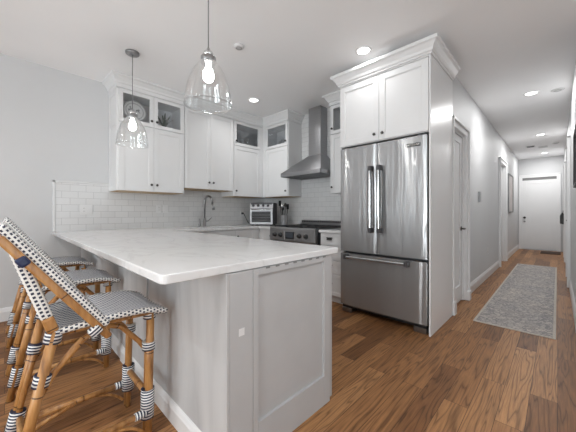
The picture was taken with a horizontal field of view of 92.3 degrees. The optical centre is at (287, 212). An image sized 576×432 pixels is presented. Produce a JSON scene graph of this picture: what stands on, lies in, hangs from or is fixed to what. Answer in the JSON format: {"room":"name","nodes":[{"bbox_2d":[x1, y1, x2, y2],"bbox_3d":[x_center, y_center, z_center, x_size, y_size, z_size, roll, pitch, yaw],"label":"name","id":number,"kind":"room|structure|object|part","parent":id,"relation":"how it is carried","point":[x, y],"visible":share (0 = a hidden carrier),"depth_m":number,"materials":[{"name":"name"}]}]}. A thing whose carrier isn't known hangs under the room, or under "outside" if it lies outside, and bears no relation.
{"room":"kitchen","nodes":[
{"label":"kitchen","id":0,"kind":"room"},
{"bbox_2d":[0,53,258,307],"bbox_3d":[-3.257,-0.259,2.684,0.120,2.789,8.095,0,0,44],"label":"wall","id":1,"kind":"structure","parent":0,"point":[54,123],"depth_m":3.11,"materials":[{"name":"paint"}]},
{"bbox_2d":[0,298,61,321],"bbox_3d":[-4.274,1.066,1.544,0.016,0.140,5.043,0,0,44],"label":"baseboard","id":2,"kind":"structure","parent":1,"relation":"attached to","point":[4,312],"depth_m":2.89,"materials":[{"name":"paint"}]},
{"bbox_2d":[53,180,108,231],"bbox_3d":[-2.498,-0.076,3.365,0.016,0.599,0.559,0,0,44],"label":"trim","id":3,"kind":"structure","parent":1,"relation":"attached to","point":[54,181],"depth_m":3.18,"materials":[{"name":"tile"}]},
{"bbox_2d":[109,87,183,194],"bbox_3d":[-1.876,-0.887,3.722,0.405,1.244,0.837,0,0,44],"label":"upper cabinet","id":4,"kind":"object","parent":1,"relation":"attached to","point":[158,168],"visible":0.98,"depth_m":3.57,"materials":[{"name":"paint"}]},
{"bbox_3d":[-2.184,-0.890,3.443,0.350,1.238,0.008,0,0,44],"label":"panel","id":5,"kind":"part","parent":4,"relation":"part of","materials":[{"name":"paint"}]},
{"bbox_3d":[-1.898,-1.306,3.470,0.020,0.402,0.402,0,0,44],"label":"glass door","id":6,"kind":"part","parent":4,"relation":"part of","materials":[{"name":"paint"}]},
{"bbox_3d":[-1.898,-0.685,3.470,0.020,0.824,0.402,0,0,44],"label":"door","id":7,"kind":"part","parent":4,"relation":"part of","materials":[{"name":"paint"}]},
{"bbox_2d":[158,113,172,130],"bbox_3d":[-1.741,-1.230,3.877,0.260,0.259,0.258,0,0,44],"label":"potted plant","id":8,"kind":"object","parent":4,"relation":"in","point":[164,120],"visible":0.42,"depth_m":3.84,"materials":[{"name":"green plant"}]},
{"bbox_3d":[-1.615,-1.306,3.761,0.020,0.402,0.402,0,0,44],"label":"glass door","id":9,"kind":"part","parent":4,"relation":"part of","materials":[{"name":"paint"}]},
{"bbox_3d":[-1.615,-0.685,3.761,0.020,0.824,0.402,0,0,44],"label":"door","id":10,"kind":"part","parent":4,"relation":"part of","materials":[{"name":"paint"}]},
{"bbox_2d":[56,182,263,231],"bbox_3d":[-1.577,-0.063,4.314,0.009,0.572,3.175,0,0,44],"label":"tiled wall","id":11,"kind":"structure","parent":1,"relation":"attached to","point":[110,210],"depth_m":3.80,"materials":[{"name":"white tile"}]},
{"bbox_2d":[80,205,91,214],"bbox_3d":[-2.470,-0.034,3.386,0.009,0.120,0.125,0,0,44],"label":"outlet","id":12,"kind":"object","parent":11,"relation":"attached to","point":[84,209],"visible":1,"depth_m":3.38,"materials":[{"name":"plastic"}]},
{"bbox_2d":[163,205,167,212],"bbox_3d":[-1.799,-0.054,4.074,0.009,0.120,0.075,0,0,44],"label":"light switch","id":13,"kind":"object","parent":11,"relation":"attached to","point":[165,207],"visible":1,"depth_m":4.07,"materials":[{"name":"plastic"}]},
{"bbox_2d":[102,70,304,127],"bbox_3d":[-1.021,-1.581,4.084,2.836,0.143,0.702,0,0,-36],"label":"crown molding","id":14,"kind":"structure","parent":1,"relation":"attached to","point":[114,79],"depth_m":3.96,"materials":[{"name":"paint"}]},
{"bbox_2d":[184,106,232,191],"bbox_3d":[-1.293,-0.927,4.319,0.405,1.164,0.828,0,0,44],"label":"upper cabinet","id":15,"kind":"object","parent":1,"relation":"attached to","point":[208,137],"visible":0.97,"depth_m":4.16,"materials":[{"name":"paint"}]},
{"bbox_3d":[-1.321,-0.930,4.062,0.020,1.154,0.406,0,0,44],"label":"door","id":16,"kind":"part","parent":15,"relation":"part of","materials":[{"name":"paint"}]},
{"bbox_3d":[-1.035,-0.930,4.355,0.020,1.154,0.406,0,0,44],"label":"door","id":17,"kind":"part","parent":15,"relation":"part of","materials":[{"name":"paint"}]},
{"bbox_2d":[222,120,268,198],"bbox_3d":[-0.665,-0.887,4.963,0.405,1.244,0.968,0,0,44],"label":"upper cabinet","id":18,"kind":"object","parent":1,"relation":"attached to","point":[248,156],"visible":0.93,"depth_m":4.75,"materials":[{"name":"paint"}]},
{"bbox_3d":[-0.691,-1.306,4.708,0.020,0.402,0.549,0,0,44],"label":"glass door","id":19,"kind":"part","parent":18,"relation":"part of","materials":[{"name":"paint"}]},
{"bbox_3d":[-0.691,-0.685,4.708,0.020,0.824,0.549,0,0,44],"label":"door","id":20,"kind":"part","parent":18,"relation":"part of","materials":[{"name":"paint"}]},
{"bbox_2d":[269,125,301,198],"bbox_3d":[0.701,-0.259,4.394,3.161,2.789,0.120,0,0,44],"label":"wall","id":21,"kind":"structure","parent":0,"point":[301,125],"depth_m":4.77,"materials":[{"name":"paint"}]},
{"bbox_2d":[263,120,301,197],"bbox_3d":[-0.117,-0.887,4.837,0.618,1.244,0.368,0,0,44],"label":"upper cabinet","id":22,"kind":"object","parent":21,"relation":"attached to","point":[278,157],"visible":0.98,"depth_m":4.70,"materials":[{"name":"paint"}]},
{"bbox_3d":[-0.195,-1.306,4.716,0.541,0.402,0.020,0,0,44],"label":"glass door","id":23,"kind":"part","parent":22,"relation":"part of","materials":[{"name":"paint"}]},
{"bbox_3d":[-0.195,-0.685,4.716,0.541,0.824,0.020,0,0,44],"label":"door","id":24,"kind":"part","parent":22,"relation":"part of","materials":[{"name":"paint"}]},
{"bbox_2d":[264,107,340,224],"bbox_3d":[0.368,-0.715,4.629,2.337,1.876,0.009,0,0,44],"label":"tiled wall","id":25,"kind":"structure","parent":21,"relation":"attached to","point":[316,202],"depth_m":4.60,"materials":[{"name":"white tile"}]},
{"bbox_2d":[281,105,329,179],"bbox_3d":[0.350,-1.103,4.271,0.793,1.097,0.525,0,0,44],"label":"range hood","id":26,"kind":"object","parent":25,"relation":"attached to","point":[316,165],"visible":0.88,"depth_m":4.29,"materials":[{"name":"metal"}]},
{"bbox_2d":[322,90,341,193],"bbox_3d":[0.812,-0.962,3.905,0.501,1.381,0.421,0,0,44],"label":"upper cabinet","id":27,"kind":"object","parent":21,"relation":"attached to","point":[333,98],"visible":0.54,"depth_m":3.89,"materials":[{"name":"paint"}]},
{"bbox_3d":[0.807,-1.581,3.904,0.496,0.143,0.413,0,0,44],"label":"crown","id":28,"kind":"part","parent":27,"relation":"part of","materials":[{"name":"paint"}]},
{"bbox_3d":[0.755,-1.306,3.789,0.410,0.402,0.020,0,0,44],"label":"glass door","id":29,"kind":"part","parent":27,"relation":"part of","materials":[{"name":"paint"}]},
{"bbox_3d":[0.755,-0.685,3.789,0.410,0.824,0.020,0,0,44],"label":"door","id":30,"kind":"part","parent":27,"relation":"part of","materials":[{"name":"paint"}]},
{"bbox_2d":[0,0,575,159],"bbox_3d":[1.847,-1.703,3.001,7.046,0.100,15.976,0,0,44],"label":"ceiling","id":31,"kind":"structure","parent":0,"point":[504,50],"depth_m":2.72,"materials":[{"name":"paint"}]},
{"bbox_2d":[115,49,148,148],"bbox_3d":[-1.607,-1.172,2.857,0.304,0.962,0.304,0,0,44],"label":"pendant lamp","id":32,"kind":"object","parent":31,"relation":"hanging from","point":[131,115],"visible":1,"depth_m":2.84,"materials":[{"name":"clear glass"}]},
{"bbox_3d":[-1.607,-0.837,2.857,0.304,0.291,0.304,0,0,44],"label":"lamp shade","id":33,"kind":"part","parent":32,"relation":"part of","materials":[{"name":"clear glass"}]},
{"bbox_3d":[-1.607,-1.343,2.857,0.006,0.581,0.006,0,0,22],"label":"cord","id":34,"kind":"part","parent":32,"relation":"part of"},
{"bbox_3d":[-1.607,-0.907,2.857,0.072,0.121,0.072,0,0,44],"label":"bulb","id":35,"kind":"part","parent":32,"relation":"part of","materials":[{"name":"white glass"}]},
{"bbox_2d":[183,0,231,113],"bbox_3d":[-0.517,-1.172,1.797,0.304,0.962,0.304,0,0,44],"label":"pendant lamp","id":36,"kind":"object","parent":31,"relation":"hanging from","point":[208,59],"visible":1,"depth_m":1.77,"materials":[{"name":"clear glass"}]},
{"bbox_3d":[-0.517,-0.837,1.797,0.304,0.291,0.304,0,0,44],"label":"lamp shade","id":37,"kind":"part","parent":36,"relation":"part of","materials":[{"name":"clear glass"}]},
{"bbox_3d":[-0.517,-1.343,1.797,0.006,0.581,0.006,0,0,22],"label":"cord","id":38,"kind":"part","parent":36,"relation":"part of","materials":[{"name":"grey metal"}]},
{"bbox_3d":[-0.517,-0.907,1.797,0.072,0.121,0.072,0,0,44],"label":"bulb","id":39,"kind":"part","parent":36,"relation":"part of","materials":[{"name":"white glass"}]},
{"bbox_2d":[234,43,243,49],"bbox_3d":[-0.486,-1.641,2.745,0.100,0.025,0.100,0,0,44],"label":"smoke detector","id":40,"kind":"object","parent":31,"relation":"attached to","point":[238,46],"visible":1,"depth_m":2.72,"materials":[{"name":"white plastic"}]},
{"bbox_2d":[248,98,259,102],"bbox_3d":[-0.503,-1.649,4.067,0.168,0.007,0.168,0,0,44],"label":"recessed light","id":41,"kind":"object","parent":31,"relation":"in","point":[253,100],"visible":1,"depth_m":4.07,"materials":[{"name":"white plastic"}]},
{"bbox_2d":[355,46,371,55],"bbox_3d":[0.771,-1.649,2.824,0.168,0.007,0.168,0,0,44],"label":"recessed light","id":42,"kind":"object","parent":31,"relation":"in","point":[363,50],"visible":1,"depth_m":2.82,"materials":[{"name":"white plastic"}]},
{"bbox_2d":[523,91,538,95],"bbox_3d":[3.373,-1.649,3.834,0.168,0.007,0.168,0,0,44],"label":"recessed light","id":43,"kind":"object","parent":31,"relation":"in","point":[530,93],"visible":1,"depth_m":3.83,"materials":[{"name":"white plastic"}]},
{"bbox_2d":[551,87,564,91],"bbox_3d":[3.631,-1.647,3.723,0.140,0.013,0.140,0,0,44],"label":"ceiling speaker","id":44,"kind":"object","parent":31,"relation":"attached to","point":[561,88],"visible":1,"depth_m":3.70},
{"bbox_2d":[0,249,575,431],"bbox_3d":[1.847,1.176,3.001,7.046,0.080,15.976,0,0,44],"label":"floor","id":45,"kind":"structure","parent":0,"point":[469,375],"depth_m":1.90,"materials":[{"name":"brown wood"}]},
{"bbox_2d":[4,217,92,347],"bbox_3d":[-2.293,0.592,2.662,0.488,1.096,0.622,0,0,44],"label":"counter stool","id":46,"kind":"object","parent":45,"relation":"on","point":[69,261],"visible":0.25,"depth_m":2.58,"materials":[{"name":"wicker"}]},
{"bbox_3d":[-2.384,0.276,2.569,0.464,0.465,0.353,0,0,44],"label":"backrest","id":47,"kind":"part","parent":46,"relation":"part of","materials":[{"name":"white wicker"}]},
{"bbox_3d":[-2.239,0.488,2.717,0.430,0.044,0.454,0,0,44],"label":"seat","id":48,"kind":"part","parent":46,"relation":"part of","materials":[{"name":"grey wicker"}]},
{"bbox_3d":[-2.255,0.507,2.703,0.377,0.022,0.391,0,0,44],"label":"seat frame","id":49,"kind":"part","parent":46,"relation":"part of","materials":[{"name":"wood"}]},
{"bbox_3d":[-2.077,0.821,2.668,0.076,0.631,0.209,0,0,44],"label":"leg","id":50,"kind":"part","parent":46,"relation":"part of","materials":[{"name":"wood"}]},
{"bbox_2d":[3,219,120,402],"bbox_3d":[-1.621,0.592,2.000,0.488,1.096,0.622,0,0,44],"label":"counter stool","id":51,"kind":"object","parent":45,"relation":"on","point":[80,279],"visible":0.49,"depth_m":1.93,"materials":[{"name":"wood"}]},
{"bbox_3d":[-1.712,0.276,1.907,0.464,0.465,0.353,0,0,44],"label":"backrest","id":52,"kind":"part","parent":51,"relation":"part of","materials":[{"name":"white wicker"}]},
{"bbox_3d":[-1.567,0.488,2.055,0.430,0.044,0.454,0,0,44],"label":"seat","id":53,"kind":"part","parent":51,"relation":"part of","materials":[{"name":"white wicker"}]},
{"bbox_3d":[-1.583,0.507,2.041,0.377,0.022,0.391,0,0,44],"label":"seat frame","id":54,"kind":"part","parent":51,"relation":"part of","materials":[{"name":"wicker"}]},
{"bbox_3d":[-1.609,0.821,2.208,0.061,0.631,0.213,0,0,27],"label":"leg","id":55,"kind":"part","parent":51,"relation":"part of","materials":[{"name":"wood"}]},
{"bbox_3d":[-1.405,0.821,2.006,0.076,0.631,0.209,0,0,44],"label":"leg","id":56,"kind":"part","parent":51,"relation":"part of","materials":[{"name":"wood"}]},
{"bbox_2d":[0,222,167,431],"bbox_3d":[-0.993,0.592,1.367,0.488,1.096,0.622,0,0,44],"label":"counter stool","id":57,"kind":"object","parent":45,"relation":"on","point":[76,312],"visible":1,"depth_m":1.29,"materials":[{"name":"wood"}]},
{"bbox_3d":[-1.140,0.286,1.216,0.436,0.286,0.124,0,0,44],"label":"panel","id":58,"kind":"part","parent":57,"relation":"part of","materials":[{"name":"white wicker"}]},
{"bbox_3d":[-1.084,0.276,1.273,0.464,0.465,0.353,0,0,44],"label":"backrest","id":59,"kind":"part","parent":57,"relation":"part of","materials":[{"name":"white wicker"}]},
{"bbox_3d":[-0.923,0.323,1.118,0.024,0.479,0.364,0,0,44],"label":"post","id":60,"kind":"part","parent":57,"relation":"part of","materials":[{"name":"wood"}]},
{"bbox_3d":[-0.939,0.488,1.422,0.430,0.044,0.454,0,0,44],"label":"seat","id":61,"kind":"part","parent":57,"relation":"part of","materials":[{"name":"white wicker"}]},
{"bbox_3d":[-0.955,0.507,1.407,0.377,0.022,0.391,0,0,44],"label":"seat frame","id":62,"kind":"part","parent":57,"relation":"part of","materials":[{"name":"wood"}]},
{"bbox_3d":[-0.981,0.821,1.574,0.061,0.631,0.213,0,0,27],"label":"leg","id":63,"kind":"part","parent":57,"relation":"part of","materials":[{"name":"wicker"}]},
{"bbox_3d":[-0.777,0.821,1.372,0.076,0.631,0.209,0,0,44],"label":"leg","id":64,"kind":"part","parent":57,"relation":"part of","materials":[{"name":"wood"}]},
{"bbox_3d":[-0.835,0.931,1.529,0.340,0.032,0.030,0,0,44],"label":"foot rail","id":65,"kind":"part","parent":57,"relation":"part of","materials":[{"name":"wicker"}]},
{"bbox_2d":[81,248,331,431],"bbox_3d":[-1.117,0.696,2.514,3.148,0.880,0.802,0,0,44],"label":"base cabinet","id":66,"kind":"object","parent":45,"relation":"on","point":[250,350],"visible":0.69,"depth_m":1.39,"materials":[{"name":"paint"}]},
{"bbox_3d":[-1.378,0.697,2.248,3.145,0.878,0.024,0,0,44],"label":"panel","id":67,"kind":"part","parent":66,"relation":"part of","materials":[{"name":"paint"}]},
{"bbox_3d":[-1.390,1.080,2.237,3.145,0.112,0.024,0,0,44],"label":"skirting","id":68,"kind":"part","parent":66,"relation":"part of","materials":[{"name":"paint"}]},
{"bbox_3d":[-0.003,0.697,1.421,0.020,0.878,0.712,0,0,44],"label":"panel","id":69,"kind":"part","parent":66,"relation":"part of","materials":[{"name":"paint"}]},
{"bbox_2d":[196,229,258,238],"bbox_3d":[-0.959,0.697,4.423,0.736,0.878,2.133,0,0,44],"label":"base cabinet","id":70,"kind":"object","parent":45,"relation":"on","point":[246,233],"visible":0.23,"depth_m":4.19,"materials":[{"name":"paint"}]},
{"bbox_2d":[52,224,337,284],"bbox_3d":[-0.460,0.238,3.206,3.155,0.035,3.182,0,0,44],"label":"countertop","id":71,"kind":"structure","parent":70,"relation":"on","point":[167,255],"depth_m":1.61,"materials":[{"name":"white stone"}]},
{"bbox_2d":[203,195,214,226],"bbox_3d":[-1.238,-0.024,4.319,0.148,0.490,0.207,0,0,-30],"label":"faucet","id":72,"kind":"object","parent":71,"relation":"on","point":[210,197],"visible":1,"depth_m":4.34,"materials":[{"name":"silver metal"}]},
{"bbox_3d":[-1.243,-0.084,4.321,0.191,0.370,0.033,0,0,28],"label":"spout","id":73,"kind":"part","parent":72,"relation":"part of","materials":[{"name":"silver metal"}]},
{"bbox_2d":[250,202,276,225],"bbox_3d":[-0.420,0.026,4.753,0.400,0.390,0.358,0,0,11],"label":"toaster oven","id":74,"kind":"object","parent":71,"relation":"on","point":[261,213],"visible":0.99,"depth_m":4.62,"materials":[{"name":"metal"}]},
{"bbox_3d":[-0.446,0.068,4.625,0.400,0.263,0.022,0,0,11],"label":"door","id":75,"kind":"part","parent":74,"relation":"part of","materials":[{"name":"metal"}]},
{"bbox_3d":[-0.443,-0.117,4.639,0.396,0.096,0.050,0,0,11],"label":"control panel","id":76,"kind":"part","parent":74,"relation":"part of","materials":[{"name":"metal"}]},
{"bbox_2d":[280,215,287,224],"bbox_3d":[-0.066,0.134,4.723,0.136,0.175,0.136,0,0,44],"label":"utensil crock","id":77,"kind":"object","parent":71,"relation":"on","point":[283,218],"visible":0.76,"depth_m":4.67,"materials":[{"name":"silver metal"}]},
{"bbox_3d":[-0.951,0.644,3.966,0.020,0.759,0.446,0,0,44],"label":"door","id":78,"kind":"part","parent":70,"relation":"part of","materials":[{"name":"paint"}]},
{"bbox_3d":[-0.651,0.644,4.274,0.020,0.759,0.406,0,0,44],"label":"door","id":79,"kind":"part","parent":70,"relation":"part of","materials":[{"name":"paint"}]},
{"bbox_2d":[259,229,269,239],"bbox_3d":[-0.119,0.697,4.579,0.354,0.878,0.736,0,0,44],"label":"base cabinet","id":80,"kind":"object","parent":45,"relation":"on","point":[264,234],"visible":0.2,"depth_m":4.36,"materials":[{"name":"paint"}]},
{"bbox_2d":[270,220,340,244],"bbox_3d":[0.290,0.630,4.120,0.862,1.012,0.823,0,0,44],"label":"gas range","id":81,"kind":"object","parent":45,"relation":"on","point":[307,232],"visible":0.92,"depth_m":3.89,"materials":[{"name":"metal"}]},
{"bbox_3d":[0.057,0.315,3.881,0.862,0.202,0.065,0,0,44],"label":"control panel","id":82,"kind":"part","parent":81,"relation":"part of","materials":[{"name":"metal"}]},
{"bbox_2d":[280,226,340,229],"bbox_3d":[0.297,0.227,4.128,0.852,0.018,0.625,0,0,44],"label":"cooktop","id":83,"kind":"object","parent":81,"relation":"in","point":[307,227],"depth_m":3.86,"materials":[{"name":"black metal"}]},
{"bbox_2d":[321,232,342,303],"bbox_3d":[0.793,0.697,3.693,0.385,0.878,0.731,0,0,44],"label":"base cabinet","id":84,"kind":"object","parent":45,"relation":"on","point":[327,239],"visible":0.25,"depth_m":3.43,"materials":[{"name":"paint"}]},
{"bbox_2d":[319,228,340,233],"bbox_3d":[0.792,0.238,3.693,0.389,0.035,0.735,0,0,44],"label":"countertop","id":85,"kind":"structure","parent":84,"relation":"on","point":[336,230],"depth_m":3.48,"materials":[{"name":"white stone"}]},
{"bbox_3d":[0.565,0.339,3.458,0.378,0.146,0.020,0,0,44],"label":"drawer","id":86,"kind":"part","parent":84,"relation":"part of","materials":[{"name":"paint"}]},
{"bbox_3d":[0.565,0.506,3.458,0.378,0.168,0.020,0,0,44],"label":"drawer","id":87,"kind":"part","parent":84,"relation":"part of","materials":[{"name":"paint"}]},
{"bbox_3d":[0.565,0.905,3.458,0.378,0.266,0.020,0,0,44],"label":"drawer","id":88,"kind":"part","parent":84,"relation":"part of","materials":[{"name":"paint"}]},
{"bbox_3d":[0.565,0.681,3.458,0.378,0.162,0.020,0,0,44],"label":"drawer","id":89,"kind":"part","parent":84,"relation":"part of","materials":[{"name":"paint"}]},
{"bbox_2d":[341,133,428,334],"bbox_3d":[1.169,0.197,3.104,0.939,1.878,0.804,0,0,44],"label":"refrigerator","id":90,"kind":"object","parent":45,"relation":"on","point":[385,185],"visible":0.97,"depth_m":2.80,"materials":[{"name":"silver metal"}]},
{"bbox_3d":[0.791,-0.143,3.072,0.442,1.158,0.078,0,0,44],"label":"door","id":91,"kind":"part","parent":90,"relation":"part of","materials":[{"name":"metal"}]},
{"bbox_3d":[0.838,-0.137,2.886,0.009,0.635,0.022,0,0,44],"label":"handle","id":92,"kind":"part","parent":90,"relation":"part of","materials":[{"name":"silver metal"}]},
{"bbox_3d":[0.848,-0.137,2.875,0.025,0.670,0.022,0,0,44],"label":"handle","id":93,"kind":"part","parent":90,"relation":"part of","materials":[{"name":"metal"}]},
{"bbox_3d":[0.859,-0.137,2.865,0.009,0.635,0.022,0,0,44],"label":"handle","id":94,"kind":"part","parent":90,"relation":"part of","materials":[{"name":"silver metal"}]},
{"bbox_3d":[0.873,0.494,2.850,0.695,0.025,0.022,0,0,44],"label":"handle","id":95,"kind":"part","parent":90,"relation":"part of","materials":[{"name":"metal"}]},
{"bbox_3d":[0.907,-0.137,2.819,0.009,0.635,0.022,0,0,44],"label":"handle","id":96,"kind":"part","parent":90,"relation":"part of","materials":[{"name":"silver metal"}]},
{"bbox_3d":[0.916,-0.137,2.808,0.025,0.670,0.022,0,0,44],"label":"handle","id":97,"kind":"part","parent":90,"relation":"part of","materials":[{"name":"metal"}]},
{"bbox_3d":[0.927,-0.137,2.799,0.009,0.635,0.022,0,0,44],"label":"handle","id":98,"kind":"part","parent":90,"relation":"part of","materials":[{"name":"silver metal"}]},
{"bbox_3d":[0.968,0.756,2.898,0.939,0.584,0.078,0,0,44],"label":"freezer drawer","id":99,"kind":"part","parent":90,"relation":"part of","materials":[{"name":"metal"}]},
{"bbox_3d":[1.129,-0.143,2.742,0.490,1.158,0.078,0,0,44],"label":"door","id":100,"kind":"part","parent":90,"relation":"part of","materials":[{"name":"metal"}]},
{"bbox_3d":[1.131,0.494,2.635,0.034,0.052,0.079,0,0,44],"label":"handle mount","id":101,"kind":"part","parent":90,"relation":"part of","materials":[{"name":"silver metal"}]},
{"bbox_2d":[429,54,452,336],"bbox_3d":[1.552,-0.157,2.789,0.014,2.585,0.739,0,0,44],"label":"gable","id":102,"kind":"object","parent":45,"relation":"on","point":[440,83],"visible":1,"depth_m":2.71,"materials":[{"name":"paint"}]},
{"bbox_2d":[330,33,460,148],"bbox_3d":[1.179,-1.159,3.100,1.135,0.821,0.815,0,0,44],"label":"upper cabinet","id":103,"kind":"object","parent":102,"relation":"attached to","point":[384,98],"visible":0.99,"depth_m":2.80,"materials":[{"name":"paint"}]},
{"bbox_3d":[0.781,-1.094,3.047,0.471,0.676,0.020,0,0,44],"label":"door","id":104,"kind":"part","parent":103,"relation":"part of","materials":[{"name":"paint"}]},
{"bbox_3d":[1.179,-1.510,3.100,1.135,0.121,0.815,0,0,44],"label":"crown","id":105,"kind":"part","parent":103,"relation":"part of","materials":[{"name":"paint"}]},
{"bbox_3d":[1.124,-1.094,2.713,0.479,0.676,0.020,0,0,44],"label":"door","id":106,"kind":"part","parent":103,"relation":"part of","materials":[{"name":"paint"}]},
{"bbox_2d":[473,264,556,339],"bbox_3d":[3.727,1.131,4.285,0.626,0.010,4.480,0,0,44],"label":"runner rug","id":107,"kind":"object","parent":45,"relation":"on","point":[525,301],"visible":1,"depth_m":3.39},
{"bbox_2d":[540,251,560,254],"bbox_3d":[7.350,1.130,7.743,0.410,0.012,0.650,0,0,44],"label":"door mat","id":108,"kind":"object","parent":45,"relation":"on","point":[541,252],"visible":1,"depth_m":7.77,"materials":[{"name":"fabric"}]},
{"bbox_2d":[453,77,517,282],"bbox_3d":[4.475,-0.259,5.928,0.100,2.789,7.816,0,0,44],"label":"wall","id":109,"kind":"structure","parent":0,"point":[486,144],"depth_m":4.61,"materials":[{"name":"paint"}]},
{"bbox_2d":[453,115,470,315],"bbox_3d":[2.051,0.030,3.386,0.178,2.211,0.805,0,0,44],"label":"door","id":110,"kind":"structure","parent":109,"relation":"in","point":[461,133],"depth_m":3.54,"materials":[{"name":"paint"}]},
{"bbox_3d":[2.041,0.080,3.396,0.040,2.088,0.581,0,0,44],"label":"panel","id":111,"kind":"part","parent":110,"relation":"part of","materials":[{"name":"paint"}]},
{"bbox_2d":[478,192,480,201],"bbox_3d":[3.015,-0.244,4.337,0.030,0.160,0.180,0,0,44],"label":"thermostat","id":112,"kind":"object","parent":109,"relation":"attached to","point":[479,193],"visible":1,"depth_m":4.28,"materials":[{"name":"white plastic"}]},
{"bbox_2d":[470,260,498,292],"bbox_3d":[3.374,1.066,4.715,0.016,0.140,2.938,0,0,44],"label":"baseboard","id":113,"kind":"structure","parent":109,"relation":"attached to","point":[480,279],"depth_m":4.53,"materials":[{"name":"paint"}]},
{"bbox_2d":[499,157,507,266],"bbox_3d":[4.740,-0.012,6.167,0.145,2.296,1.038,0,0,44],"label":"door","id":114,"kind":"structure","parent":109,"relation":"in","point":[503,171],"depth_m":6.44,"materials":[{"name":"paint"}]},
{"bbox_3d":[4.712,0.035,6.195,0.035,2.178,0.810,0,0,44],"label":"panel","id":115,"kind":"part","parent":114,"relation":"part of","materials":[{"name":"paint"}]},
{"bbox_2d":[508,173,512,211],"bbox_3d":[5.722,-0.484,7.109,0.035,0.960,0.930,0,0,44],"label":"wall picture","id":116,"kind":"object","parent":109,"relation":"attached to","point":[510,177],"visible":0.78,"depth_m":7.08},
{"bbox_2d":[508,244,518,258],"bbox_3d":[6.189,1.066,7.601,0.016,0.140,3.026,0,0,44],"label":"baseboard","id":117,"kind":"structure","parent":109,"relation":"attached to","point":[510,253],"depth_m":7.60,"materials":[{"name":"paint"}]},
{"bbox_2d":[518,155,563,251],"bbox_3d":[7.655,-0.259,8.368,1.245,2.789,0.120,0,0,44],"label":"wall","id":118,"kind":"structure","parent":0,"point":[554,164],"depth_m":8.29,"materials":[{"name":"paint"}]},
{"bbox_2d":[519,173,560,251],"bbox_3d":[7.550,-0.009,8.318,0.943,2.291,0.100,0,0,44],"label":"door","id":119,"kind":"structure","parent":118,"relation":"in","point":[539,199],"depth_m":8.33,"materials":[{"name":"paint"}]},
{"bbox_2d":[564,62,575,302],"bbox_3d":[5.267,-0.259,5.114,0.120,2.789,7.876,0,0,44],"label":"wall","id":120,"kind":"structure","parent":0,"point":[572,115],"depth_m":3.42,"materials":[{"name":"paint"}]},
{"bbox_2d":[563,161,565,261],"bbox_3d":[6.685,-0.012,6.611,0.140,2.296,0.988,0,0,44],"label":"door","id":121,"kind":"structure","parent":120,"relation":"in","point":[564,164],"depth_m":6.30,"materials":[{"name":"paint"}]},
{"bbox_2d":[560,213,563,223],"bbox_3d":[6.826,0.123,6.878,0.089,0.342,0.140,0,0,44],"label":"hanging bag","id":122,"kind":"object","parent":121,"relation":"hanging from","point":[562,214],"visible":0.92,"depth_m":6.83,"materials":[{"name":"black plastic"}]},
{"bbox_2d":[566,136,570,287],"bbox_3d":[4.625,-0.012,4.499,0.140,2.296,0.988,0,0,44],"label":"door","id":123,"kind":"structure","parent":120,"relation":"in","point":[568,140],"depth_m":4.18,"materials":[{"name":"paint"}]},
{"bbox_2d":[569,279,575,328],"bbox_3d":[3.359,1.066,3.255,0.016,0.140,2.550,0,0,44],"label":"baseboard","id":124,"kind":"structure","parent":120,"relation":"attached to","point":[570,283],"depth_m":3.23,"materials":[{"name":"paint"}]},
{"bbox_2d":[573,124,575,187],"bbox_3d":[2.669,-0.504,2.558,0.030,0.520,0.510,0,0,44],"label":"wall picture","id":125,"kind":"object","parent":120,"relation":"attached to","point":[574,134],"visible":1,"depth_m":2.73},
{"bbox_3d":[-1.974,-1.226,3.553,0.118,0.251,0.120,0,0,44],"label":"plate stand","id":126,"kind":"object","parent":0,"visible":0},
{"bbox_2d":[123,100,145,120],"bbox_3d":[-1.960,-1.299,3.539,0.274,0.270,0.053,0,0,-45],"label":"platter","id":127,"kind":"object","parent":126,"relation":"on","point":[138,108],"visible":0.81,"depth_m":3.56,"materials":[{"name":"white ceramic"}]}
]}

